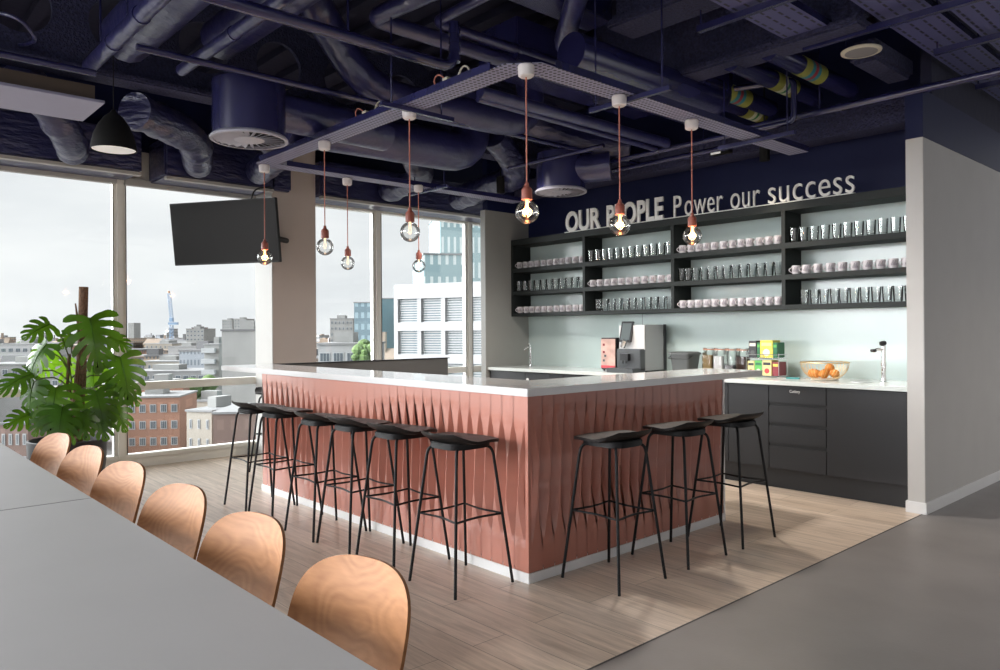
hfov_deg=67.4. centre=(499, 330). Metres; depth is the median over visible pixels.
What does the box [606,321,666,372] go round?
coffee machine
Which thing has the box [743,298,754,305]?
coffee mug
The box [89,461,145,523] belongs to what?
wooden chair
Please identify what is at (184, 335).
building
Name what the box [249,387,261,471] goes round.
bar stool
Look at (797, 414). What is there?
base cabinet
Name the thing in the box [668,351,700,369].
caddy
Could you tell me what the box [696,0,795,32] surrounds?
channel
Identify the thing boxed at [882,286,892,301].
drinking glass
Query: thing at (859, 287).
drinking glass
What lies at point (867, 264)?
coffee mug
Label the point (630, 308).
drinking glass
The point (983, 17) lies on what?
tray
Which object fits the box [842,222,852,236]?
drinking glass
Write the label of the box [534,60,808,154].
cable tray
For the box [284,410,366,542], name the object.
bar stool
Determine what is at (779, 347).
box
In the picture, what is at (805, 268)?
coffee mug
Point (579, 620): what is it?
floor
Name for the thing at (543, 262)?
coffee mug
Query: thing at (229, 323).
tower block
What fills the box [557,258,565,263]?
coffee mug
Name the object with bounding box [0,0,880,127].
ceiling
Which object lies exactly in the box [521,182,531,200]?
socket
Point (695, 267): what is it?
drinking glass
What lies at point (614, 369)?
drip tray
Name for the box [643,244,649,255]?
drinking glass
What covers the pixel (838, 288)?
drinking glass
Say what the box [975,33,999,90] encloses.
channel
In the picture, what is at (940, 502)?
baseboard
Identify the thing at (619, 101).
pendant light
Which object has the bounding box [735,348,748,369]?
storage jar
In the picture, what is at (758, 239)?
coffee mug
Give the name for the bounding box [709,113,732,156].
emergency light
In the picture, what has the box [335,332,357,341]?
plant
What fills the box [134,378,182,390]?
brick building
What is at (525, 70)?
pendant light
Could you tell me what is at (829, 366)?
orange
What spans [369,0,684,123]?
insulated pipe
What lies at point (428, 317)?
building
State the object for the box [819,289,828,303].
drinking glass
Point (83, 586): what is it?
meeting table
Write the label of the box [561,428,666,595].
bar stool
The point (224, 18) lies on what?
duct
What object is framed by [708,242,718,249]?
coffee mug
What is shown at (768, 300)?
coffee mug
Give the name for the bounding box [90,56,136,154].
dome pendant
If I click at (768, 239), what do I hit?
coffee mug
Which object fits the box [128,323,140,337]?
tower block
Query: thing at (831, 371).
orange
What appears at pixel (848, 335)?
wall
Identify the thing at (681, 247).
coffee mug
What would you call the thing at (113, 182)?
window
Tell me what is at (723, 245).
coffee mug
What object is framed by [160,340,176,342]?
plant
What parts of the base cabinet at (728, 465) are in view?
door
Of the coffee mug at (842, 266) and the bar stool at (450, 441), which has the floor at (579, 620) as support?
the bar stool at (450, 441)
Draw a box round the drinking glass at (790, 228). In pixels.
[789,228,798,241]
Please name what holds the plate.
on the countertop at (892, 385)
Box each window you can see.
[0,165,118,460]
[116,178,255,459]
[315,203,375,359]
[375,210,467,375]
[467,222,480,376]
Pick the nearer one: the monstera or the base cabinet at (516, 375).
the monstera
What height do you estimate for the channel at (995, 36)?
0.770 m
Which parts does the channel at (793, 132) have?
hanger rod, hanger rod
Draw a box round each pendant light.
[257,164,272,264]
[316,140,333,254]
[341,177,354,269]
[400,111,419,241]
[412,185,424,272]
[515,63,538,223]
[610,94,630,235]
[683,118,701,244]
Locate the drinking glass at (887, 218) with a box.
[877,218,888,233]
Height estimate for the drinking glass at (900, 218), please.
0.128 m
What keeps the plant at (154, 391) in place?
on the brick building at (160, 420)
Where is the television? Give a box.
[169,186,288,265]
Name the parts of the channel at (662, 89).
hanger rod, hanger rod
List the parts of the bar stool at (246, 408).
leg, leg, seat, seat, leg, leg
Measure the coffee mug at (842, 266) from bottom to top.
0.079 m
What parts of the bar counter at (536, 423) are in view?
corner post, panel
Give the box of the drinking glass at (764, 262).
[756,262,764,275]
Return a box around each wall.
[130,152,148,179]
[480,210,528,377]
[528,28,919,380]
[905,92,999,171]
[906,137,999,502]
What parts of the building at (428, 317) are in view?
louvre panel, louvre panel, louvre panel, louvre panel, louvre panel, louvre panel, louvre panel, louvre panel, louvre panel, louvre panel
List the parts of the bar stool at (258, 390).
seat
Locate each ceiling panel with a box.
[0,68,104,121]
[850,0,999,101]
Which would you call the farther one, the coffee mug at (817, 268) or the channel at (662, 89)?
the coffee mug at (817, 268)
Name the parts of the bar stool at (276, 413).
leg, leg, seat, seat, leg, leg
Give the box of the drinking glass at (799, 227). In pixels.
[799,227,808,240]
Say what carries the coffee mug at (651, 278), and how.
on the wall shelf unit
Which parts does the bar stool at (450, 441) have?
leg, leg, seat, seat, leg, leg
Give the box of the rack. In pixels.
[746,353,787,376]
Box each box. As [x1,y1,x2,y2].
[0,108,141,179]
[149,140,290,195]
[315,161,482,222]
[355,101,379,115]
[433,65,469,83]
[748,360,754,369]
[749,341,759,356]
[755,360,761,369]
[757,342,759,357]
[760,340,779,357]
[762,360,777,375]
[772,362,785,375]
[773,342,784,357]
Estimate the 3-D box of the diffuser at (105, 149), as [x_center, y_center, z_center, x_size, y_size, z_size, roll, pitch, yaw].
[-2.485,-1.168,4.825,0.257,0.008,0.257,0,0,-42]
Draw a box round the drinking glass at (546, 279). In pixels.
[546,279,552,289]
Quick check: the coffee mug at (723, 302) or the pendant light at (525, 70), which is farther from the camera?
the coffee mug at (723, 302)
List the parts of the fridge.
panel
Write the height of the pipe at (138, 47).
0.050 m
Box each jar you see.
[702,348,713,367]
[713,348,725,368]
[724,348,736,368]
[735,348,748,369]
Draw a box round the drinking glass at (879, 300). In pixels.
[871,286,881,301]
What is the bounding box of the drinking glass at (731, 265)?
[731,265,739,277]
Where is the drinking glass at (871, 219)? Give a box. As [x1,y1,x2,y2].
[866,219,876,234]
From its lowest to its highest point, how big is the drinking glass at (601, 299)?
0.128 m
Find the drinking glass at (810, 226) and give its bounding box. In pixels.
[810,226,819,239]
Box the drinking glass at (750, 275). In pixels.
[748,263,756,276]
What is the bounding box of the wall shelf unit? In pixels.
[511,186,906,316]
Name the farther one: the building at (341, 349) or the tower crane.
the tower crane
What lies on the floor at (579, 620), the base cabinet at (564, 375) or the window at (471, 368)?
the base cabinet at (564, 375)
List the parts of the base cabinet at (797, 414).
drawer, drawer, drawer, drawer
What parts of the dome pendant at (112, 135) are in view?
lamp shade, cord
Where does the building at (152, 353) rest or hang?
on the ground
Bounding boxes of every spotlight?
[496,167,504,192]
[759,63,769,161]
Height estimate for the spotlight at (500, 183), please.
1.190 m
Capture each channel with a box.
[380,0,453,121]
[408,170,447,195]
[589,0,671,113]
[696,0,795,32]
[718,70,795,149]
[802,0,983,51]
[933,0,999,55]
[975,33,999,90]
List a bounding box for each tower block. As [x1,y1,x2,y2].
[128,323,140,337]
[222,318,233,328]
[234,317,254,328]
[330,315,353,341]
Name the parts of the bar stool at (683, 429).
leg, leg, seat, seat, leg, leg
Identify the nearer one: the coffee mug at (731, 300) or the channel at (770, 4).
the channel at (770, 4)
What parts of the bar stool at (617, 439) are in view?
leg, leg, seat, seat, leg, leg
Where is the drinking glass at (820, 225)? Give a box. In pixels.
[820,225,830,238]
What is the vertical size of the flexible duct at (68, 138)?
0.632 m
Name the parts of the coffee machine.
spout, panel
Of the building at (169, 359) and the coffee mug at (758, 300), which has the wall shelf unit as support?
the coffee mug at (758, 300)
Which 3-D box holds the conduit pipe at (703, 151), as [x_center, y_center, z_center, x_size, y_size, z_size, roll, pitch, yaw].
[1.491,-2.163,7.429,0.050,1.055,2.200,0,0,-42]
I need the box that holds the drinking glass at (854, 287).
[849,287,859,302]
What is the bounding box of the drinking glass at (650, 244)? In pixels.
[650,244,657,255]
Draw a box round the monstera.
[0,287,147,470]
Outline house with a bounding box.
[0,408,46,458]
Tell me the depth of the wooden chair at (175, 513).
2.81 m
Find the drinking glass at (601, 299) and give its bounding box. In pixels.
[601,299,608,310]
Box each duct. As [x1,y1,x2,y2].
[4,65,88,164]
[101,0,208,62]
[118,92,212,177]
[200,0,319,59]
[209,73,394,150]
[246,149,293,184]
[286,92,488,170]
[301,0,543,134]
[378,118,433,201]
[448,133,529,209]
[479,16,652,118]
[509,0,611,30]
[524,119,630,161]
[554,0,587,51]
[557,32,732,114]
[850,37,912,83]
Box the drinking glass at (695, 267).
[692,267,700,279]
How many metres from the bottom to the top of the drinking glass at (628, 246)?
0.128 m
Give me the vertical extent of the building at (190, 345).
29.611 m
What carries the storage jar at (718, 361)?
on the countertop at (892, 385)
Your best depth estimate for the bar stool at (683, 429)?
4.53 m
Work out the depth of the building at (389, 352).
200.49 m
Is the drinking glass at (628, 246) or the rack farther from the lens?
the drinking glass at (628, 246)
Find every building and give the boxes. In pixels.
[0,333,13,342]
[0,339,70,359]
[0,354,76,361]
[0,356,104,434]
[3,337,60,343]
[105,356,143,404]
[127,338,145,348]
[128,389,197,452]
[132,348,147,353]
[132,364,203,381]
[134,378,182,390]
[140,348,178,360]
[141,374,189,391]
[143,335,165,347]
[143,355,178,368]
[144,333,154,337]
[145,340,187,348]
[159,334,185,342]
[164,329,177,337]
[167,342,195,353]
[178,341,213,367]
[185,395,232,446]
[186,326,215,341]
[197,390,221,407]
[201,337,221,389]
[212,404,255,443]
[316,339,327,343]
[317,332,385,361]
[317,334,328,337]
[353,302,370,341]
[382,298,393,347]
[382,332,393,359]
[394,281,480,376]
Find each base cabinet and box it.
[490,370,525,379]
[525,372,550,379]
[550,373,563,378]
[563,374,593,377]
[724,382,733,479]
[728,383,773,486]
[769,385,830,495]
[826,388,907,507]
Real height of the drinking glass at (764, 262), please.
0.128 m
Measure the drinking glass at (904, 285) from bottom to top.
0.128 m
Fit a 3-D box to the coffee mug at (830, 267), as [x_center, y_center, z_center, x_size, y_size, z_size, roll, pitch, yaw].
[2.855,-0.543,6.489,0.091,0.079,0.076,0,0,-18]
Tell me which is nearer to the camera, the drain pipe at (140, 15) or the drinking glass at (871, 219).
the drain pipe at (140, 15)
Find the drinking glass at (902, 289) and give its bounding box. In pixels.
[892,285,903,300]
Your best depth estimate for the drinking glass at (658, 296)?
7.77 m
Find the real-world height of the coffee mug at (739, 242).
0.079 m
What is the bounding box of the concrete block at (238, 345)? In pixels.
[220,320,255,402]
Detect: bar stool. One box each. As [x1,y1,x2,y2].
[223,401,295,510]
[248,405,322,515]
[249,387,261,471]
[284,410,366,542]
[316,415,404,553]
[355,422,450,566]
[408,430,513,599]
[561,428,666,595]
[631,419,727,569]
[688,411,775,549]
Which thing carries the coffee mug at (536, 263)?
on the wall shelf unit
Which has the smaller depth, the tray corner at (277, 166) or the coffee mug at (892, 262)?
the coffee mug at (892, 262)
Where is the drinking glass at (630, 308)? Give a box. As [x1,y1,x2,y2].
[629,298,635,309]
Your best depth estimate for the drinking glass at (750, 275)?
7.02 m
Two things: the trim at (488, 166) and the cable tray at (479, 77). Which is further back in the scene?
the trim at (488, 166)
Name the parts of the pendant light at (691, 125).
cord, bulb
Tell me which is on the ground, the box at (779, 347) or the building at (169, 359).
the building at (169, 359)
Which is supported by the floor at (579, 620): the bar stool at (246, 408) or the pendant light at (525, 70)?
the bar stool at (246, 408)
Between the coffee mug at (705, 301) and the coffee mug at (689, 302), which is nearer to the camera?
the coffee mug at (705, 301)
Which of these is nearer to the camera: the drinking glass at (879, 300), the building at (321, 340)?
the drinking glass at (879, 300)
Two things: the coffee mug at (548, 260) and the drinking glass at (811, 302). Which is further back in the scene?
the coffee mug at (548, 260)
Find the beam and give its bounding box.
[607,0,720,38]
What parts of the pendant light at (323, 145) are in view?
cord, bulb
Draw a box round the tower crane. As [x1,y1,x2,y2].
[167,291,178,339]
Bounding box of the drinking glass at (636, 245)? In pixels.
[635,245,642,256]
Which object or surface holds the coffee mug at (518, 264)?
on the wall shelf unit
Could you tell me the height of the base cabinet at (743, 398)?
0.891 m
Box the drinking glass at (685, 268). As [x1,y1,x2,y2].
[685,268,692,280]
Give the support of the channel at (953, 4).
hanging from the ceiling at (274, 59)
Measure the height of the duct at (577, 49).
0.678 m
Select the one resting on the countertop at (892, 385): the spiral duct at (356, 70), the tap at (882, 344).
the tap at (882, 344)
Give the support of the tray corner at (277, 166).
attached to the cable tray at (479, 77)
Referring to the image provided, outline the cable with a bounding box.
[0,11,36,46]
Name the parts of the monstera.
climbing stem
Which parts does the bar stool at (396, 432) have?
leg, leg, seat, seat, leg, leg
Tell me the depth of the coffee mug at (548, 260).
8.96 m
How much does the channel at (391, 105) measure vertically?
1.256 m
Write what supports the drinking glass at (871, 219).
on the wall shelf unit
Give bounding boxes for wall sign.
[565,175,854,232]
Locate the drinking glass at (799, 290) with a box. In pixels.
[799,290,808,303]
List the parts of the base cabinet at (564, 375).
door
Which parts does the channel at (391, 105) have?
hanger rod, hanger rod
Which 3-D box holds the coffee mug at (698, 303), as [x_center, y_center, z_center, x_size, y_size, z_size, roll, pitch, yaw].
[1.970,-0.266,7.458,0.091,0.079,0.076,0,0,-22]
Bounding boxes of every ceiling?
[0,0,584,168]
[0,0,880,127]
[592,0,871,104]
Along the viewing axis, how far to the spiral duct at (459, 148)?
6.70 m
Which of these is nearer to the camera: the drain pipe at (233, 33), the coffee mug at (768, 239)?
the drain pipe at (233, 33)
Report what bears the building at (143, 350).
on the ground
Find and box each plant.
[15,356,58,361]
[21,339,37,343]
[145,389,169,393]
[148,378,182,380]
[153,364,186,369]
[154,374,172,380]
[159,355,178,359]
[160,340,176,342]
[182,342,195,345]
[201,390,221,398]
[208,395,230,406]
[214,337,221,342]
[240,320,254,328]
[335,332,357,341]
[337,315,346,317]
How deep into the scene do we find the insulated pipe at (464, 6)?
5.38 m
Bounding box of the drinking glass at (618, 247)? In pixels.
[615,247,621,258]
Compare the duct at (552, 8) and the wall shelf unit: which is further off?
the wall shelf unit
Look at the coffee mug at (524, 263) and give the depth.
9.26 m
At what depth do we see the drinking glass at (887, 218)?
6.15 m
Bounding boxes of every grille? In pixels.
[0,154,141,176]
[164,176,273,192]
[319,196,479,218]
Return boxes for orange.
[811,369,819,377]
[819,369,828,377]
[825,364,834,371]
[829,369,839,377]
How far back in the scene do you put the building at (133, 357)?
296.44 m
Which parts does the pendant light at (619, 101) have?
cord, bulb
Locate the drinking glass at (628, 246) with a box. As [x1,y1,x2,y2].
[628,246,635,257]
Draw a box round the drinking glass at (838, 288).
[830,288,838,302]
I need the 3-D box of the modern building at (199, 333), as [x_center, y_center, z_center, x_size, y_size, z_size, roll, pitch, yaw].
[-252.011,16.784,632.500,28.371,40.600,29.087,0,0,-42]
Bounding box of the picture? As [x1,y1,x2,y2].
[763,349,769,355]
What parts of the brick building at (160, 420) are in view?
pane, pane, pane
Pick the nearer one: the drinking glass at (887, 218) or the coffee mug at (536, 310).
the drinking glass at (887, 218)
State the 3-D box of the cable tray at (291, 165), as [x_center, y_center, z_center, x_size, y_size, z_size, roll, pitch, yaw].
[-0.861,-1.475,7.597,2.870,0.045,0.174,0,0,-42]
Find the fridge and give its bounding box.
[601,337,618,370]
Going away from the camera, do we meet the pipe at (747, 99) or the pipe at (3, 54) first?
the pipe at (3, 54)
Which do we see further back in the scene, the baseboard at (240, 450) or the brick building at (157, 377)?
the brick building at (157, 377)
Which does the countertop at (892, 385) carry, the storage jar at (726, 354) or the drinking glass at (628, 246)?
the storage jar at (726, 354)
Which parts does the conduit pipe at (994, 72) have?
hanger rod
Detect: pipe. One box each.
[0,50,95,76]
[82,0,170,70]
[135,43,640,163]
[176,0,294,75]
[199,0,460,69]
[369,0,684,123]
[434,0,556,64]
[476,87,670,147]
[476,98,656,151]
[507,143,604,169]
[596,112,752,173]
[610,78,796,163]
[692,77,777,116]
[720,48,999,134]
[725,64,822,106]
[725,103,767,122]
[762,53,858,98]
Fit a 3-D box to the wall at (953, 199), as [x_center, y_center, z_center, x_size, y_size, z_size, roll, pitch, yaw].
[4.925,-0.049,7.219,5.010,2.770,0.120,0,0,-42]
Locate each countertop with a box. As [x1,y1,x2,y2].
[221,364,762,396]
[488,365,906,391]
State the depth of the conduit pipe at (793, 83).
6.18 m
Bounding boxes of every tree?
[186,374,217,397]
[351,339,370,360]
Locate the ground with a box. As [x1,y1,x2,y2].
[16,336,329,455]
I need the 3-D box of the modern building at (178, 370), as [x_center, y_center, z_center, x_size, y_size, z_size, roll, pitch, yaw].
[-116.437,24.179,272.000,33.930,23.967,33.441,0,0,-42]
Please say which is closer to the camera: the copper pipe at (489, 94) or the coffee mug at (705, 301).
the copper pipe at (489, 94)
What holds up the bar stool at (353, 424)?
on the floor at (579, 620)
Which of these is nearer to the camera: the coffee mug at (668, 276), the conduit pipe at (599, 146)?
the conduit pipe at (599, 146)
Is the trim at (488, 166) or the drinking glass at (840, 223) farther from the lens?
the trim at (488, 166)
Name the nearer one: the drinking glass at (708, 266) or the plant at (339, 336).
the drinking glass at (708, 266)
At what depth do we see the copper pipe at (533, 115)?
6.00 m
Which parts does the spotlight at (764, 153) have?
stem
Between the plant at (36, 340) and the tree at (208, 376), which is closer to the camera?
the tree at (208, 376)
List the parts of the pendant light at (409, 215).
cord, bulb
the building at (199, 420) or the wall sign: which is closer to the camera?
the wall sign
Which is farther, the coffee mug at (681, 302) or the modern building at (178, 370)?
the modern building at (178, 370)
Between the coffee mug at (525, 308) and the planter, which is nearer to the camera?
the planter
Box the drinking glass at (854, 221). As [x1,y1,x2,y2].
[854,221,864,235]
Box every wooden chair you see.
[30,433,70,475]
[56,445,103,495]
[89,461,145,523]
[137,483,206,559]
[196,511,285,607]
[287,554,410,669]
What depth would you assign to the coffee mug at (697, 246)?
7.43 m
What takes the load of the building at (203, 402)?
on the ground
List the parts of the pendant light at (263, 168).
cord, bulb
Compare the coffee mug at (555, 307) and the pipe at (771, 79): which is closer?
the pipe at (771, 79)
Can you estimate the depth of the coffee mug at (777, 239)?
6.81 m
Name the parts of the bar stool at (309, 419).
leg, leg, seat, seat, leg, leg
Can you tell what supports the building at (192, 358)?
on the ground
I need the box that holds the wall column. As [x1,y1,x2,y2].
[259,89,316,363]
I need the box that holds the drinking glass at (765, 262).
[765,262,773,275]
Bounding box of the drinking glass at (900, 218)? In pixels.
[890,217,901,232]
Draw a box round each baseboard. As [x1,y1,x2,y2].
[105,445,255,467]
[906,470,999,514]
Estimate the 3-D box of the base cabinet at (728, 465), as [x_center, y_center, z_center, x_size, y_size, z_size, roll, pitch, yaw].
[2.091,0.910,7.193,0.678,0.891,0.627,0,0,-42]
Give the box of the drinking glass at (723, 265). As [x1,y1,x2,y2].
[723,265,730,277]
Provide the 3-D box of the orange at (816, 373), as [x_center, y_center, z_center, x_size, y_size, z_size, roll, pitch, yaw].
[2.707,0.367,6.423,0.080,0.077,0.079,0,0,-15]
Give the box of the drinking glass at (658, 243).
[658,243,665,254]
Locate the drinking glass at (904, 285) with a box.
[904,285,906,300]
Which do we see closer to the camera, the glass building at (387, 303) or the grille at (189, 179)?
the grille at (189, 179)
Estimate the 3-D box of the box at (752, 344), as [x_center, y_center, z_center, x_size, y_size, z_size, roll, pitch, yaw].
[2.386,0.171,6.978,0.142,0.153,0.076,0,0,-42]
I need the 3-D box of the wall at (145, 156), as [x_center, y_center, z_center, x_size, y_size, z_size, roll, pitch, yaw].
[-4.305,-1.676,7.207,13.300,0.290,0.170,0,0,-42]
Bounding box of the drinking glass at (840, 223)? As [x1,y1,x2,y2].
[832,223,841,237]
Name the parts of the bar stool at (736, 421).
leg, leg, seat, seat, leg, leg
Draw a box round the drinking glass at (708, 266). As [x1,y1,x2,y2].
[707,266,715,278]
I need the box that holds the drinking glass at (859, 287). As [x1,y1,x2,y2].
[859,287,869,301]
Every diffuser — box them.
[91,145,135,153]
[535,149,611,196]
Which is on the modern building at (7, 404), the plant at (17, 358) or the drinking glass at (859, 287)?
the plant at (17, 358)
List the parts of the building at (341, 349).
pane, pane, pane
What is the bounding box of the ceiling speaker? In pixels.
[840,40,881,58]
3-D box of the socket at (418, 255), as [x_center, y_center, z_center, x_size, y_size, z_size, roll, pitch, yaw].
[-0.812,-0.760,7.496,0.059,0.099,0.060,0,0,-42]
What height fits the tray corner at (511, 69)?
0.004 m
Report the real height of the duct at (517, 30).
0.330 m
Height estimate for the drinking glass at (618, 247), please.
0.128 m
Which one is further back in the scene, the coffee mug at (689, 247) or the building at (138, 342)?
the building at (138, 342)
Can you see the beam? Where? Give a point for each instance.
(634, 19)
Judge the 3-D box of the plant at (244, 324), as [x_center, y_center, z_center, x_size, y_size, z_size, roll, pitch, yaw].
[-53.132,-1.198,160.437,2.800,1.850,7.000,0,0,-3]
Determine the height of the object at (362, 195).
0.428 m
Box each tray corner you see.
[256,161,286,168]
[490,62,555,76]
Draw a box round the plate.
[850,381,871,382]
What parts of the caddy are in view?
lid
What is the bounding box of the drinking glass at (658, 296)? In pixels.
[658,296,665,308]
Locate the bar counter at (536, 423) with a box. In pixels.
[221,357,762,583]
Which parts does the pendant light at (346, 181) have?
cord, bulb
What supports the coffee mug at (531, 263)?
on the wall shelf unit
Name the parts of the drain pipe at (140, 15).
hanger rod, hanger rod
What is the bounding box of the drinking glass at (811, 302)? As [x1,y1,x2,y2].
[810,289,818,303]
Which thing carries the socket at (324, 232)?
attached to the pendant light at (323, 145)
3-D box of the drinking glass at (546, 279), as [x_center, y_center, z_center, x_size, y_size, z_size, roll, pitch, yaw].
[0.594,-0.553,8.987,0.082,0.128,0.082,0,0,-42]
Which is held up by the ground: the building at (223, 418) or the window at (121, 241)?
the building at (223, 418)
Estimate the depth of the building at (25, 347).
300.01 m
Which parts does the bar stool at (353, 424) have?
leg, leg, seat, seat, leg, leg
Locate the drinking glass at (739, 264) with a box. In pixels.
[739,264,747,276]
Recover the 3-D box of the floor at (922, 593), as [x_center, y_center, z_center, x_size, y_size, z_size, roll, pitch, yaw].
[3.405,1.350,0.718,16.000,0.006,7.510,0,0,-42]
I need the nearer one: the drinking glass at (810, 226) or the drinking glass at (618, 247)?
the drinking glass at (810, 226)
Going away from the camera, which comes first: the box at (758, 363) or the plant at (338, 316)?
the box at (758, 363)
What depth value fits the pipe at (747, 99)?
6.38 m
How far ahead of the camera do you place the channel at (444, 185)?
7.58 m
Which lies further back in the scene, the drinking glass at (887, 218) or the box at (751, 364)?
the box at (751, 364)
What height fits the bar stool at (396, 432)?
0.832 m
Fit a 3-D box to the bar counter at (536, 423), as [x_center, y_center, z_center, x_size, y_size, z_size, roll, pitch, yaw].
[-0.240,0.844,6.480,2.713,1.055,4.166,0,0,-42]
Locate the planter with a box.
[26,434,106,470]
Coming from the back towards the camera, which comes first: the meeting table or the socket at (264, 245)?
the socket at (264, 245)
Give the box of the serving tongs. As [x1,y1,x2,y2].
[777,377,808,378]
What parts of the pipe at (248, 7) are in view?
hanger rod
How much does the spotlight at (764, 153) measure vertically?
1.170 m
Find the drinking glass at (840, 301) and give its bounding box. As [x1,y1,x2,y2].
[839,288,848,302]
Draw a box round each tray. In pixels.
[259,62,511,163]
[279,161,522,203]
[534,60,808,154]
[606,367,644,372]
[710,0,831,38]
[938,0,999,51]
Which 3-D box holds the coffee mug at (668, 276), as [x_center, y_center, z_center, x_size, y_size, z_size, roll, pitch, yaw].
[1.746,-0.536,7.716,0.091,0.079,0.076,0,0,-27]
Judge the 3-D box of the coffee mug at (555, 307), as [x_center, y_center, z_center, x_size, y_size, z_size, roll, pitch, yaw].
[0.669,-0.258,8.906,0.091,0.079,0.076,0,0,-22]
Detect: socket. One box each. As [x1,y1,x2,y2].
[261,239,267,249]
[321,225,328,238]
[345,246,350,255]
[405,207,414,221]
[416,250,421,259]
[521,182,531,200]
[615,199,624,214]
[688,212,696,226]
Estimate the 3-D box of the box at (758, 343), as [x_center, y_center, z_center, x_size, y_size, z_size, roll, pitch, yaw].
[2.426,0.179,6.938,0.137,0.138,0.029,0,0,-42]
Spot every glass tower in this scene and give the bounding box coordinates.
[413,253,462,283]
[428,221,480,281]
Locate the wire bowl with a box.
[800,361,849,380]
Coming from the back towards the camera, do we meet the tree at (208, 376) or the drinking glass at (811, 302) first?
the tree at (208, 376)
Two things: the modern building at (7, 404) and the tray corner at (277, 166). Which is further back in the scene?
the modern building at (7, 404)
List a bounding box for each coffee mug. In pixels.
[515,262,522,267]
[515,307,522,312]
[521,262,528,267]
[522,307,528,312]
[527,261,534,266]
[527,306,534,312]
[533,260,540,266]
[533,306,540,312]
[539,260,546,265]
[539,306,546,311]
[545,259,552,265]
[545,306,552,311]
[551,259,558,264]
[552,305,559,311]
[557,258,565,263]
[558,305,565,311]
[563,257,571,263]
[564,305,571,311]
[570,256,578,262]
[571,305,578,310]
[577,304,582,310]
[587,280,595,286]
[595,279,602,285]
[602,279,610,285]
[608,278,617,285]
[616,278,624,284]
[623,277,632,284]
[631,277,639,283]
[639,276,647,283]
[647,276,656,282]
[655,275,664,282]
[664,274,670,281]
[676,245,686,252]
[677,300,686,307]
[685,245,694,251]
[685,300,694,307]
[692,300,702,307]
[693,244,702,250]
[700,243,710,250]
[701,299,710,306]
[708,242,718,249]
[709,299,718,306]
[717,241,727,248]
[717,299,727,306]
[726,240,736,247]
[727,298,736,306]
[735,239,745,246]
[735,298,745,305]
[743,238,753,246]
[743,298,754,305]
[753,237,763,245]
[753,297,763,305]
[762,236,772,244]
[762,297,773,304]
[772,235,780,243]
[772,296,781,304]
[789,265,800,273]
[799,264,810,272]
[811,264,822,272]
[823,263,834,271]
[835,262,846,270]
[847,261,859,269]
[860,260,872,269]
[872,259,885,268]
[885,258,898,267]
[899,257,905,266]
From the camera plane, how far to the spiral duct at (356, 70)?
5.74 m
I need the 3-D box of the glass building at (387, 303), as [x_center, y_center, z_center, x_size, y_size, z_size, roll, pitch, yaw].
[-44.299,11.655,295.000,20.181,48.032,21.005,0,0,-42]
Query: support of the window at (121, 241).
in the wall at (145, 156)
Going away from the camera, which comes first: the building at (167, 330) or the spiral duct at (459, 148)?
the spiral duct at (459, 148)
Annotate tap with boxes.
[523,342,532,366]
[870,341,887,382]
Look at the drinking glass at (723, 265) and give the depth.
7.21 m
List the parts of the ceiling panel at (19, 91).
casing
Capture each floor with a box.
[135,453,920,669]
[590,481,999,669]
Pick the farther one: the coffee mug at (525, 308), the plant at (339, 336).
the plant at (339, 336)
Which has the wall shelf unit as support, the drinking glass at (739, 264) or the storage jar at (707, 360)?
the drinking glass at (739, 264)
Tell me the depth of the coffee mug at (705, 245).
7.36 m
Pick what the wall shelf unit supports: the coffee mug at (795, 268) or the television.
the coffee mug at (795, 268)
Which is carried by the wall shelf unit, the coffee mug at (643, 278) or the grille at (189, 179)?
the coffee mug at (643, 278)
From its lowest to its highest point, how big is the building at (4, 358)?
31.173 m
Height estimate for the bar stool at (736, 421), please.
0.832 m
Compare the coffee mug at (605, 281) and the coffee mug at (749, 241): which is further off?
the coffee mug at (605, 281)
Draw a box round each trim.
[0,61,481,183]
[255,192,272,453]
[482,159,527,215]
[587,514,922,669]
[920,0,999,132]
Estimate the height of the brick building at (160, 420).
24.582 m
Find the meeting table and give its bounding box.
[0,443,376,669]
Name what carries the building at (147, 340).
on the ground
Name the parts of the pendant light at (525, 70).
cord, bulb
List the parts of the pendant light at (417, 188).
cord, bulb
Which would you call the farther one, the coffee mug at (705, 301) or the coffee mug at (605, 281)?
the coffee mug at (605, 281)

